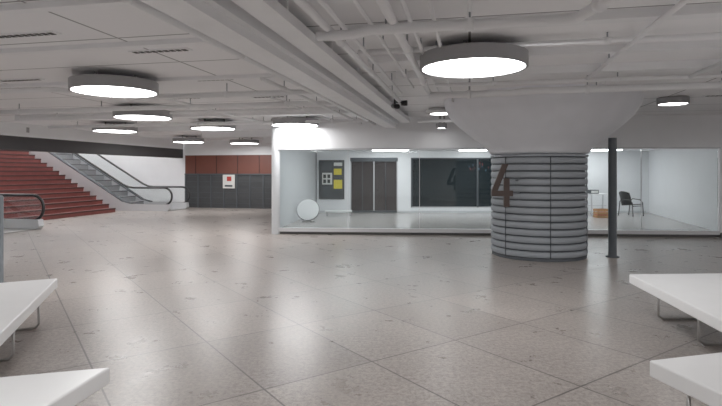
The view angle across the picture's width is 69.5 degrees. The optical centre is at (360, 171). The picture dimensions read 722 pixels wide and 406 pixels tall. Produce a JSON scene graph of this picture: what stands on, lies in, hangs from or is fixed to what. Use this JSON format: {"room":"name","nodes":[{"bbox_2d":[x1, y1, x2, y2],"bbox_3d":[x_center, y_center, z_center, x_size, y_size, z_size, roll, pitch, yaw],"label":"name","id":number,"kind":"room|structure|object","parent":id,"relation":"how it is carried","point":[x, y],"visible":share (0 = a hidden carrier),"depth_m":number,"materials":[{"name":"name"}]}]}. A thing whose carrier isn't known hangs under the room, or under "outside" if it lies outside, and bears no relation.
{"room":"railway station","nodes":[
{"label":"railway station","id":0,"kind":"room"},
{"bbox_2d":[0,121,182,157],"bbox_3d":[-9.325,-2.510,17.831,0.300,3.780,11.442,0,0,12],"label":"wall","id":1,"kind":"structure","parent":0,"point":[13,136],"depth_m":17.23,"materials":[{"name":"black paint"}]},
{"bbox_2d":[41,143,184,201],"bbox_3d":[-14.782,-1.400,25.029,14.000,6.000,0.200,0,0,12],"label":"wall","id":2,"kind":"structure","parent":0,"point":[153,171],"depth_m":23.86,"materials":[{"name":"white paint"}]},
{"bbox_2d":[184,140,271,208],"bbox_3d":[-2.959,0.100,22.523,10.169,3.000,0.250,0,0,12],"label":"wall","id":3,"kind":"structure","parent":0,"point":[206,163],"depth_m":23.06,"materials":[{"name":"grey paint"}]},
{"bbox_2d":[223,175,234,187],"bbox_3d":[-5.847,0.420,23.000,0.559,0.600,0.060,0,0,12],"label":"notice sign","id":4,"kind":"object","parent":3,"relation":"attached to","point":[228,180],"visible":1,"depth_m":22.98,"materials":[{"name":"white paper"}]},
{"bbox_2d":[263,137,271,142],"bbox_3d":[-1.151,-1.275,20.162,5.445,0.250,1.418,0,0,0],"label":"rib","id":5,"kind":"object","parent":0,"point":[265,139],"depth_m":20.54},
{"bbox_2d":[272,117,316,233],"bbox_3d":[-1.932,0.100,16.172,0.219,3.000,5.690,0,0,6],"label":"wall","id":6,"kind":"structure","parent":0,"point":[294,172],"depth_m":14.73,"materials":[{"name":"grey paint"}]},
{"bbox_2d":[231,0,409,122],"bbox_3d":[0.017,-1.307,7.659,2.385,0.175,10.421,0,0,0],"label":"ceiling beam","id":7,"kind":"structure","parent":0,"point":[276,15],"depth_m":5.09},
{"bbox_2d":[0,207,721,405],"bbox_3d":[-6.000,1.675,10.500,40.000,0.150,39.000,0,0,0],"label":"floor","id":8,"kind":"structure","parent":0,"point":[190,306],"depth_m":5.80,"materials":[{"name":"tile"}]},
{"bbox_2d":[0,195,4,282],"bbox_3d":[-5.640,0.960,7.400,1.180,1.280,0.180,0,0,0],"label":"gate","id":9,"kind":"object","parent":8,"relation":"on","point":[1,196],"visible":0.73,"depth_m":7.39,"materials":[{"name":"grey metal"}]},
{"bbox_2d":[0,193,44,233],"bbox_3d":[-14.459,-1.555,14.949,11.310,6.311,1.550,0,0,12],"label":"escalator","id":10,"kind":"object","parent":8,"relation":"on","point":[11,225],"visible":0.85,"depth_m":14.48,"materials":[{"name":"black rubber"}]},
{"bbox_2d":[0,278,56,361],"bbox_3d":[-3.295,1.374,4.295,0.960,0.448,2.511,0,0,-21],"label":"bench","id":11,"kind":"object","parent":8,"relation":"on","point":[19,300],"visible":1,"depth_m":4.69,"materials":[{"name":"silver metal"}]},
{"bbox_2d":[0,368,108,405],"bbox_3d":[-2.283,1.374,2.507,1.835,0.448,0.669,0,0,-15],"label":"bench","id":12,"kind":"object","parent":8,"relation":"on","point":[67,388],"visible":1,"depth_m":2.80,"materials":[{"name":"white laminate"}]},
{"bbox_2d":[0,150,115,219],"bbox_3d":[-16.011,-0.547,19.143,11.560,4.295,5.650,0,0,12],"label":"staircase","id":13,"kind":"structure","parent":8,"relation":"on","point":[21,172],"depth_m":19.27,"materials":[{"name":"tile"}]},
{"bbox_2d":[29,151,189,210],"bbox_3d":[-13.059,-1.555,22.999,11.310,6.311,1.550,0,0,12],"label":"escalator","id":14,"kind":"object","parent":8,"relation":"on","point":[113,192],"visible":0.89,"depth_m":22.21,"materials":[{"name":"grey metal"}]},
{"bbox_2d":[490,154,588,261],"bbox_3d":[3.440,0.637,10.100,1.800,1.925,1.800,0,0,0],"label":"column","id":15,"kind":"structure","parent":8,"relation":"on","point":[547,221],"depth_m":9.32,"materials":[{"name":"grey metal"}]},
{"bbox_2d":[491,164,519,206],"bbox_3d":[2.616,0.240,9.270,0.622,0.760,0.192,0,0,-22],"label":"sign","id":16,"kind":"object","parent":15,"relation":"attached to","point":[506,193],"visible":1,"depth_m":9.20,"materials":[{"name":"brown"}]},
{"bbox_2d":[444,84,643,154],"bbox_3d":[3.440,-0.863,10.100,3.620,1.075,3.620,0,0,0],"label":"column capital","id":17,"kind":"object","parent":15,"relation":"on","point":[560,123],"visible":0.87,"depth_m":8.90,"materials":[{"name":"paint"}]},
{"bbox_2d":[605,138,619,257],"bbox_3d":[4.730,0.480,9.780,0.240,2.240,0.240,0,0,0],"label":"steel pole","id":18,"kind":"object","parent":8,"relation":"on","point":[612,142],"visible":1,"depth_m":9.72,"materials":[{"name":"grey metal"}]},
{"bbox_2d":[629,273,721,345],"bbox_3d":[3.805,1.374,4.825,2.087,0.448,2.249,0,0,0],"label":"bench","id":19,"kind":"object","parent":8,"relation":"on","point":[699,296],"visible":1,"depth_m":5.05,"materials":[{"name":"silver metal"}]},
{"bbox_2d":[650,352,721,405],"bbox_3d":[2.450,1.374,2.928,1.230,0.448,0.886,0,0,-13],"label":"bench","id":20,"kind":"object","parent":8,"relation":"on","point":[699,377],"visible":1,"depth_m":3.00,"materials":[{"name":"white laminate"}]},
{"bbox_2d":[0,0,721,140],"bbox_3d":[-0.685,-1.500,8.500,27.770,0.200,33.000,0,0,0],"label":"ceiling","id":21,"kind":"structure","parent":0,"point":[122,23],"depth_m":6.30,"materials":[{"name":"white paint"}]},
{"bbox_2d":[0,78,44,81],"bbox_3d":[-5.157,-1.392,7.878,0.766,0.016,0.263,0,0,0],"label":"ceiling vent grille","id":22,"kind":"object","parent":21,"relation":"attached to","point":[29,79],"depth_m":7.86,"materials":[{"name":"grey metal"}]},
{"bbox_2d":[0,31,61,37],"bbox_3d":[-3.407,-1.392,5.278,0.766,0.016,0.263,0,0,0],"label":"ceiling vent grille","id":23,"kind":"object","parent":21,"relation":"in","point":[41,33],"depth_m":5.24,"materials":[{"name":"grey metal"}]},
{"bbox_2d":[0,0,131,14],"bbox_3d":[-2.816,-1.375,4.368,2.663,0.050,0.650,0,0,0],"label":"rib","id":24,"kind":"object","parent":21,"relation":"attached to","point":[60,5],"depth_m":4.27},
{"bbox_2d":[0,38,208,55],"bbox_3d":[-3.529,-1.375,5.845,4.621,0.050,1.059,0,0,0],"label":"rib","id":25,"kind":"object","parent":21,"relation":"attached to","point":[182,41],"depth_m":5.66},
{"bbox_2d":[68,71,158,97],"bbox_3d":[-3.550,-1.275,7.500,1.180,0.250,1.180,0,0,0],"label":"ceiling lamp","id":26,"kind":"object","parent":21,"relation":"attached to","point":[103,85],"visible":1,"depth_m":7.18,"materials":[{"name":"grey plastic"}]},
{"bbox_2d":[92,122,137,132],"bbox_3d":[-7.000,-1.275,14.800,1.180,0.250,1.180,0,0,0],"label":"ceiling lamp","id":27,"kind":"object","parent":21,"relation":"attached to","point":[104,129],"visible":0.78,"depth_m":14.51,"materials":[{"name":"grey plastic"}]},
{"bbox_2d":[0,73,277,88],"bbox_3d":[-4.099,-1.375,8.008,6.579,0.050,1.468,0,0,0],"label":"rib","id":28,"kind":"object","parent":21,"relation":"attached to","point":[267,75],"depth_m":7.67,"materials":[{"name":"white metal"}]},
{"bbox_2d":[113,105,172,120],"bbox_3d":[-4.650,-1.275,11.100,1.180,0.250,1.180,0,0,0],"label":"ceiling lamp","id":29,"kind":"object","parent":21,"relation":"attached to","point":[142,115],"visible":0.87,"depth_m":10.84,"materials":[{"name":"grey"}]},
{"bbox_2d":[0,83,315,99],"bbox_3d":[-4.079,-1.285,8.095,6.779,0.229,0.893,0,0,0],"label":"ceiling pipe","id":30,"kind":"object","parent":21,"relation":"attached to","point":[226,94],"depth_m":8.05,"materials":[{"name":"white metal"}]},
{"bbox_2d":[128,48,192,53],"bbox_3d":[-2.307,-1.392,5.978,0.766,0.016,0.263,0,0,0],"label":"ceiling vent grille","id":31,"kind":"object","parent":21,"relation":"in","point":[170,49],"depth_m":5.95,"materials":[{"name":"grey metal"}]},
{"bbox_2d":[0,95,337,113],"bbox_3d":[-4.180,-1.292,10.067,7.556,0.216,1.663,0,0,0],"label":"ceiling pipe","id":32,"kind":"object","parent":21,"relation":"attached to","point":[286,103],"depth_m":9.93,"materials":[{"name":"white metal"}]},
{"bbox_2d":[20,107,342,117],"bbox_3d":[-3.975,-1.311,11.046,7.549,0.177,1.633,0,0,0],"label":"ceiling pipe","id":33,"kind":"object","parent":21,"relation":"attached to","point":[303,108],"depth_m":10.85,"materials":[{"name":"white metal"}]},
{"bbox_2d":[15,107,352,121],"bbox_3d":[-4.236,-1.330,12.122,8.637,0.140,2.132,0,0,0],"label":"rib","id":34,"kind":"object","parent":21,"relation":"attached to","point":[318,112],"depth_m":11.81,"materials":[{"name":"white metal"}]},
{"bbox_2d":[172,135,203,142],"bbox_3d":[-6.700,-1.275,20.200,1.180,0.250,1.180,0,0,0],"label":"ceiling lamp","id":35,"kind":"object","parent":21,"relation":"attached to","point":[175,140],"visible":1,"depth_m":19.75,"materials":[{"name":"grey"}]},
{"bbox_2d":[138,124,271,131],"bbox_3d":[-3.153,-1.300,14.859,7.648,0.200,1.879,0,0,0],"label":"rib","id":36,"kind":"object","parent":21,"relation":"attached to","point":[255,126],"depth_m":15.12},
{"bbox_2d":[48,115,368,128],"bbox_3d":[-4.076,-1.275,13.008,8.532,0.249,1.857,0,0,0],"label":"ceiling pipe","id":37,"kind":"object","parent":21,"relation":"attached to","point":[332,120],"depth_m":12.98,"materials":[{"name":"white metal"}]},
{"bbox_2d":[190,119,235,130],"bbox_3d":[-3.950,-1.275,13.900,1.180,0.250,1.180,0,0,0],"label":"ceiling lamp","id":38,"kind":"object","parent":21,"relation":"attached to","point":[204,127],"visible":0.72,"depth_m":13.60,"materials":[{"name":"grey plastic"}]},
{"bbox_2d":[163,99,269,124],"bbox_3d":[-3.086,-1.325,10.656,1.358,0.151,6.275,0,0,0],"label":"ceiling pipe","id":39,"kind":"object","parent":21,"relation":"attached to","point":[172,100],"depth_m":10.63,"materials":[{"name":"white metal"}]},
{"bbox_2d":[202,130,271,137],"bbox_3d":[-2.254,-1.290,17.327,6.424,0.220,1.623,0,0,0],"label":"rib","id":40,"kind":"object","parent":21,"relation":"attached to","point":[250,133],"depth_m":17.60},
{"bbox_2d":[130,4,344,110],"bbox_3d":[-0.883,-1.329,8.000,2.223,0.142,10.481,0,0,0],"label":"ceiling pipe","id":41,"kind":"object","parent":21,"relation":"attached to","point":[130,4],"depth_m":5.19,"materials":[{"name":"white metal"}]},
{"bbox_2d":[230,138,258,144],"bbox_3d":[-4.750,-1.275,21.200,1.180,0.250,1.180,0,0,0],"label":"ceiling lamp","id":42,"kind":"object","parent":21,"relation":"attached to","point":[242,141],"visible":0.98,"depth_m":20.75,"materials":[{"name":"grey plastic"}]},
{"bbox_2d":[121,0,375,124],"bbox_3d":[-0.695,-1.291,8.165,2.329,0.217,10.878,0,0,0],"label":"ceiling pipe","id":43,"kind":"object","parent":21,"relation":"attached to","point":[137,3],"depth_m":4.95,"materials":[{"name":"white metal"}]},
{"bbox_2d":[252,96,285,97],"bbox_3d":[-1.706,-1.392,9.639,0.668,0.016,0.243,0,0,0],"label":"ceiling vent grille","id":44,"kind":"object","parent":21,"relation":"attached to","point":[254,96],"depth_m":9.61,"materials":[{"name":"grey metal"}]},
{"bbox_2d":[140,0,398,127],"bbox_3d":[-0.333,-1.260,8.038,2.701,0.280,11.049,0,0,0],"label":"ceiling beam","id":45,"kind":"structure","parent":21,"relation":"attached to","point":[223,21],"depth_m":4.81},
{"bbox_2d":[271,116,318,126],"bbox_3d":[-1.640,-1.275,12.900,1.180,0.250,1.180,0,0,0],"label":"ceiling lamp","id":46,"kind":"object","parent":21,"relation":"attached to","point":[287,121],"visible":0.93,"depth_m":12.43,"materials":[{"name":"grey"}]},
{"bbox_2d":[270,97,330,119],"bbox_3d":[-0.813,-1.336,12.735,1.556,0.127,7.253,0,0,0],"label":"ceiling pipe","id":47,"kind":"object","parent":21,"relation":"attached to","point":[272,98],"depth_m":10.28,"materials":[{"name":"white metal"}]},
{"bbox_2d":[260,77,361,123],"bbox_3d":[-0.629,-1.303,10.194,1.425,0.195,6.570,0,0,0],"label":"ceiling pipe","id":48,"kind":"object","parent":21,"relation":"attached to","point":[263,79],"depth_m":8.56,"materials":[{"name":"white metal"}]},
{"bbox_2d":[311,0,375,4],"bbox_3d":[4.615,-1.360,3.020,10.005,0.080,2.184,0,0,0],"label":"rib","id":49,"kind":"object","parent":21,"relation":"attached to","point":[315,2],"depth_m":4.03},
{"bbox_2d":[293,0,400,102],"bbox_3d":[-0.019,-1.298,5.776,1.439,0.203,6.573,0,0,0],"label":"ceiling pipe","id":50,"kind":"object","parent":21,"relation":"attached to","point":[304,5],"depth_m":5.04,"materials":[{"name":"white metal"}]},
{"bbox_2d":[317,0,401,93],"bbox_3d":[0.027,-1.321,5.409,1.270,0.157,5.882,0,0,0],"label":"ceiling pipe","id":51,"kind":"object","parent":21,"relation":"attached to","point":[322,2],"depth_m":5.16,"materials":[{"name":"white metal"}]},
{"bbox_2d":[352,0,413,88],"bbox_3d":[0.221,-1.339,5.215,1.201,0.122,5.587,0,0,0],"label":"ceiling pipe","id":52,"kind":"object","parent":21,"relation":"attached to","point":[356,2],"depth_m":5.19,"materials":[{"name":"white metal"}]},
{"bbox_2d":[391,99,407,108],"bbox_3d":[0.710,-1.258,9.356,0.277,0.283,0.261,0,0,-14],"label":"security camera","id":53,"kind":"object","parent":21,"relation":"attached to","point":[403,102],"visible":0.83,"depth_m":9.32,"materials":[{"name":"black plastic"}]},
{"bbox_2d":[376,0,431,94],"bbox_3d":[0.467,-1.295,5.266,1.285,0.209,5.792,0,0,0],"label":"ceiling pipe","id":54,"kind":"object","parent":21,"relation":"attached to","point":[384,5],"depth_m":4.98,"materials":[{"name":"white metal"}]},
{"bbox_2d":[399,0,438,91],"bbox_3d":[0.625,-1.338,5.437,1.328,0.125,6.175,0,0,0],"label":"ceiling pipe","id":55,"kind":"object","parent":21,"relation":"attached to","point":[403,3],"depth_m":4.88,"materials":[{"name":"white metal"}]},
{"bbox_2d":[385,0,471,23],"bbox_3d":[0.313,-1.336,3.616,1.258,0.127,2.543,0,0,0],"label":"ceiling pipe","id":56,"kind":"object","parent":21,"relation":"attached to","point":[469,2],"depth_m":4.10,"materials":[{"name":"white metal"}]},
{"bbox_2d":[428,107,447,114],"bbox_3d":[1.750,-1.335,11.400,0.540,0.130,0.540,0,0,0],"label":"ceiling lamp","id":57,"kind":"object","parent":21,"relation":"attached to","point":[433,108],"visible":0.55,"depth_m":11.28,"materials":[{"name":"grey plastic"}]},
{"bbox_2d":[427,0,453,101],"bbox_3d":[1.036,-1.344,6.424,1.467,0.112,6.859,0,0,0],"label":"ceiling pipe","id":58,"kind":"object","parent":21,"relation":"attached to","point":[430,4],"depth_m":4.45,"materials":[{"name":"white metal"}]},
{"bbox_2d":[436,115,446,128],"bbox_3d":[1.950,-1.230,12.600,0.260,0.340,0.260,0,0,0],"label":"ceiling lamp","id":59,"kind":"object","parent":21,"relation":"attached to","point":[439,125],"visible":0.95,"depth_m":12.53,"materials":[{"name":"grey plastic"}]},
{"bbox_2d":[316,0,618,40],"bbox_3d":[0.683,-1.264,3.351,2.149,0.272,2.429,0,0,0],"label":"ceiling pipe","id":60,"kind":"object","parent":21,"relation":"attached to","point":[469,24],"depth_m":4.13,"materials":[{"name":"white metal"}]},
{"bbox_2d":[420,40,528,77],"bbox_3d":[1.250,-1.275,5.800,1.180,0.250,1.180,0,0,0],"label":"ceiling lamp","id":61,"kind":"object","parent":21,"relation":"attached to","point":[477,59],"visible":1,"depth_m":5.48,"materials":[{"name":"grey"}]},
{"bbox_2d":[342,3,721,35],"bbox_3d":[4.820,-1.360,3.999,10.013,0.080,2.223,0,0,0],"label":"rib","id":62,"kind":"object","parent":21,"relation":"attached to","point":[700,10],"depth_m":4.47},
{"bbox_2d":[358,32,721,53],"bbox_3d":[4.963,-1.345,4.684,9.995,0.111,2.135,0,0,0],"label":"ceiling pipe","id":63,"kind":"object","parent":21,"relation":"attached to","point":[605,40],"depth_m":5.22,"materials":[{"name":"white metal"}]},
{"bbox_2d":[368,39,721,63],"bbox_3d":[5.575,-1.360,5.169,10.984,0.080,2.388,0,0,0],"label":"rib","id":64,"kind":"object","parent":21,"relation":"attached to","point":[699,44],"depth_m":5.73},
{"bbox_2d":[396,59,721,79],"bbox_3d":[5.888,-1.350,6.177,10.792,0.100,2.367,0,0,0],"label":"rib","id":65,"kind":"object","parent":21,"relation":"attached to","point":[699,63],"depth_m":6.68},
{"bbox_2d":[429,71,721,98],"bbox_3d":[6.008,-1.269,7.045,9.896,0.262,2.314,0,0,0],"label":"ceiling pipe","id":66,"kind":"object","parent":21,"relation":"attached to","point":[586,89],"depth_m":7.52,"materials":[{"name":"white metal"}]},
{"bbox_2d":[435,72,721,86],"bbox_3d":[5.990,-1.323,6.666,9.800,0.155,2.100,0,0,0],"label":"ceiling pipe","id":67,"kind":"object","parent":21,"relation":"attached to","point":[617,79],"depth_m":7.26,"materials":[{"name":"white metal"}]},
{"bbox_2d":[585,0,689,79],"bbox_3d":[2.665,-1.335,4.934,1.020,0.131,4.660,0,0,0],"label":"ceiling pipe","id":68,"kind":"object","parent":21,"relation":"attached to","point":[681,3],"depth_m":4.86,"materials":[{"name":"white metal"}]},
{"bbox_2d":[656,96,689,105],"bbox_3d":[5.850,-1.335,9.750,0.540,0.130,0.540,0,0,0],"label":"ceiling lamp","id":69,"kind":"object","parent":21,"relation":"attached to","point":[670,100],"visible":1,"depth_m":9.56,"materials":[{"name":"grey"}]},
{"bbox_2d":[688,60,721,78],"bbox_3d":[3.979,-1.321,4.864,0.948,0.157,4.270,0,0,0],"label":"ceiling pipe","id":70,"kind":"object","parent":21,"relation":"attached to","point":[718,64],"depth_m":6.47,"materials":[{"name":"white metal"}]},
{"bbox_2d":[351,212,397,212],"bbox_3d":[4.400,0.100,19.075,12.000,3.000,0.050,0,0,0],"label":"wall","id":71,"kind":"structure","parent":0,"point":[351,212],"depth_m":19.05,"materials":[{"name":"white paint"}]},
{"bbox_2d":[418,119,452,122],"bbox_3d":[2.711,-1.275,11.999,2.757,0.249,0.651,0,0,0],"label":"ceiling pipe","id":72,"kind":"object","parent":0,"point":[421,120],"depth_m":12.18,"materials":[{"name":"white metal"}]},
{"bbox_2d":[425,110,446,112],"bbox_3d":[2.278,-1.308,10.659,1.874,0.183,0.457,0,0,0],"label":"ceiling pipe","id":73,"kind":"object","parent":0,"point":[426,111],"depth_m":10.78,"materials":[{"name":"white metal"}]},
{"bbox_2d":[411,208,492,210],"bbox_3d":[4.200,1.385,18.900,4.800,0.170,0.200,0,0,0],"label":"wall","id":74,"kind":"structure","parent":0,"point":[412,209],"depth_m":18.80,"materials":[{"name":"white paint"}]},
{"bbox_2d":[317,151,648,212],"bbox_3d":[4.400,0.355,18.900,12.000,2.230,0.200,0,0,0],"label":"wall","id":75,"kind":"structure","parent":0,"point":[628,162],"depth_m":18.80,"materials":[{"name":"white paint"}]},
{"bbox_2d":[319,160,343,198],"bbox_3d":[-1.060,0.275,18.762,0.920,1.410,0.065,0,0,0],"label":"notice board","id":76,"kind":"object","parent":75,"relation":"attached to","point":[331,172],"visible":1,"depth_m":18.74,"materials":[{"name":"grey"}]},
{"bbox_2d":[350,158,397,211],"bbox_3d":[0.470,0.472,18.867,1.730,1.975,0.125,0,0,0],"label":"door","id":77,"kind":"structure","parent":75,"relation":"in","point":[373,181],"depth_m":18.90,"materials":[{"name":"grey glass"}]},
{"bbox_2d":[411,158,492,207],"bbox_3d":[4.200,0.390,18.870,4.780,1.810,0.120,0,0,0],"label":"window","id":78,"kind":"structure","parent":75,"relation":"in","point":[444,182],"depth_m":18.90,"materials":[{"name":"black glass"}]},
{"bbox_2d":[319,211,645,212],"bbox_3d":[4.400,1.435,18.789,11.800,0.070,0.018,0,0,0],"label":"baseboard","id":79,"kind":"structure","parent":75,"relation":"attached to","point":[319,211],"depth_m":18.78,"materials":[{"name":"silver metal"}]},
{"bbox_2d":[314,149,658,150],"bbox_3d":[4.125,-0.790,15.775,12.550,0.060,6.050,0,0,0],"label":"ceiling","id":80,"kind":"structure","parent":0,"point":[622,149],"depth_m":18.38,"materials":[{"name":"white paint"}]},
{"bbox_2d":[372,150,407,150],"bbox_3d":[1.000,-0.745,17.800,1.200,0.030,0.600,0,0,0],"label":"recessed light","id":81,"kind":"object","parent":80,"relation":"in","point":[372,150],"visible":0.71,"depth_m":17.66,"materials":[{"name":"white plastic"}]},
{"bbox_2d":[459,149,486,150],"bbox_3d":[4.000,-0.745,17.800,1.200,0.030,0.600,0,0,0],"label":"recessed light","id":82,"kind":"object","parent":80,"relation":"in","point":[469,149],"visible":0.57,"depth_m":17.66,"materials":[{"name":"white plastic"}]},
{"bbox_2d":[591,149,621,150],"bbox_3d":[8.200,-0.745,17.800,1.200,0.030,0.600,0,0,0],"label":"recessed light","id":83,"kind":"object","parent":80,"relation":"in","point":[592,149],"visible":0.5,"depth_m":17.50,"materials":[{"name":"white plastic"}]},
{"bbox_2d":[273,115,720,149],"bbox_3d":[3.250,-0.985,13.110,11.036,0.830,0.220,0,0,4],"label":"wall","id":84,"kind":"structure","parent":0,"point":[640,131],"depth_m":13.11,"materials":[{"name":"white paint"}]},
{"bbox_2d":[278,213,719,236],"bbox_3d":[4.100,1.520,15.735,12.600,0.160,6.130,0,0,0],"label":"floor","id":85,"kind":"structure","parent":0,"point":[479,224],"depth_m":14.29,"materials":[{"name":"grey"}]},
{"bbox_2d":[297,199,318,222],"bbox_3d":[-1.550,1.131,15.253,0.670,0.678,0.394,0,0,0],"label":"lamp","id":86,"kind":"object","parent":85,"relation":"on","point":[307,209],"visible":1,"depth_m":15.19,"materials":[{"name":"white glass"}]},
{"bbox_2d":[325,210,351,215],"bbox_3d":[-0.750,1.380,17.375,0.900,0.180,0.350,0,0,0],"label":"bench","id":87,"kind":"object","parent":85,"relation":"on","point":[326,211],"visible":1,"depth_m":17.42,"materials":[{"name":"silver metal"}]},
{"bbox_2d":[419,150,419,228],"bbox_3d":[2.387,0.430,13.161,1.814,2.020,0.021,0,0,4],"label":"window","id":88,"kind":"structure","parent":85,"relation":"on","point":[419,150],"depth_m":13.21,"materials":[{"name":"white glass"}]},
{"bbox_2d":[588,193,607,215],"bbox_3d":[8.000,1.100,17.600,0.700,0.740,0.600,0,0,0],"label":"table","id":89,"kind":"object","parent":85,"relation":"on","point":[602,194],"visible":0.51,"depth_m":17.58,"materials":[{"name":"silver metal"}]},
{"bbox_2d":[587,190,598,193],"bbox_3d":[7.840,0.665,17.570,0.280,0.130,0.260,0,0,0],"label":"printer","id":90,"kind":"object","parent":89,"relation":"on","point":[588,191],"visible":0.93,"depth_m":17.45,"materials":[{"name":"white plastic"}]},
{"bbox_2d":[593,209,607,217],"bbox_3d":[7.750,1.330,16.760,0.400,0.280,0.320,0,0,0],"label":"wooden crate","id":91,"kind":"object","parent":85,"relation":"on","point":[604,214],"visible":0.85,"depth_m":16.60,"materials":[{"name":"brown wood"}]},
{"bbox_2d":[618,191,643,216],"bbox_3d":[8.976,1.056,17.352,0.532,0.812,0.646,0,0,-25],"label":"armchair","id":92,"kind":"object","parent":85,"relation":"on","point":[625,198],"visible":0.98,"depth_m":17.53,"materials":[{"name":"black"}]},
{"bbox_2d":[641,149,717,230],"bbox_3d":[7.837,0.430,12.811,1.814,2.020,0.021,0,0,4],"label":"window","id":93,"kind":"structure","parent":85,"relation":"on","point":[641,149],"depth_m":12.80,"materials":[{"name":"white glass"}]},
{"bbox_2d":[649,115,721,237],"bbox_3d":[10.975,0.100,15.425,4.450,3.000,6.750,0,0,0],"label":"wall","id":94,"kind":"structure","parent":0,"point":[682,182],"depth_m":14.89,"materials":[{"name":"white paint"}]}
]}

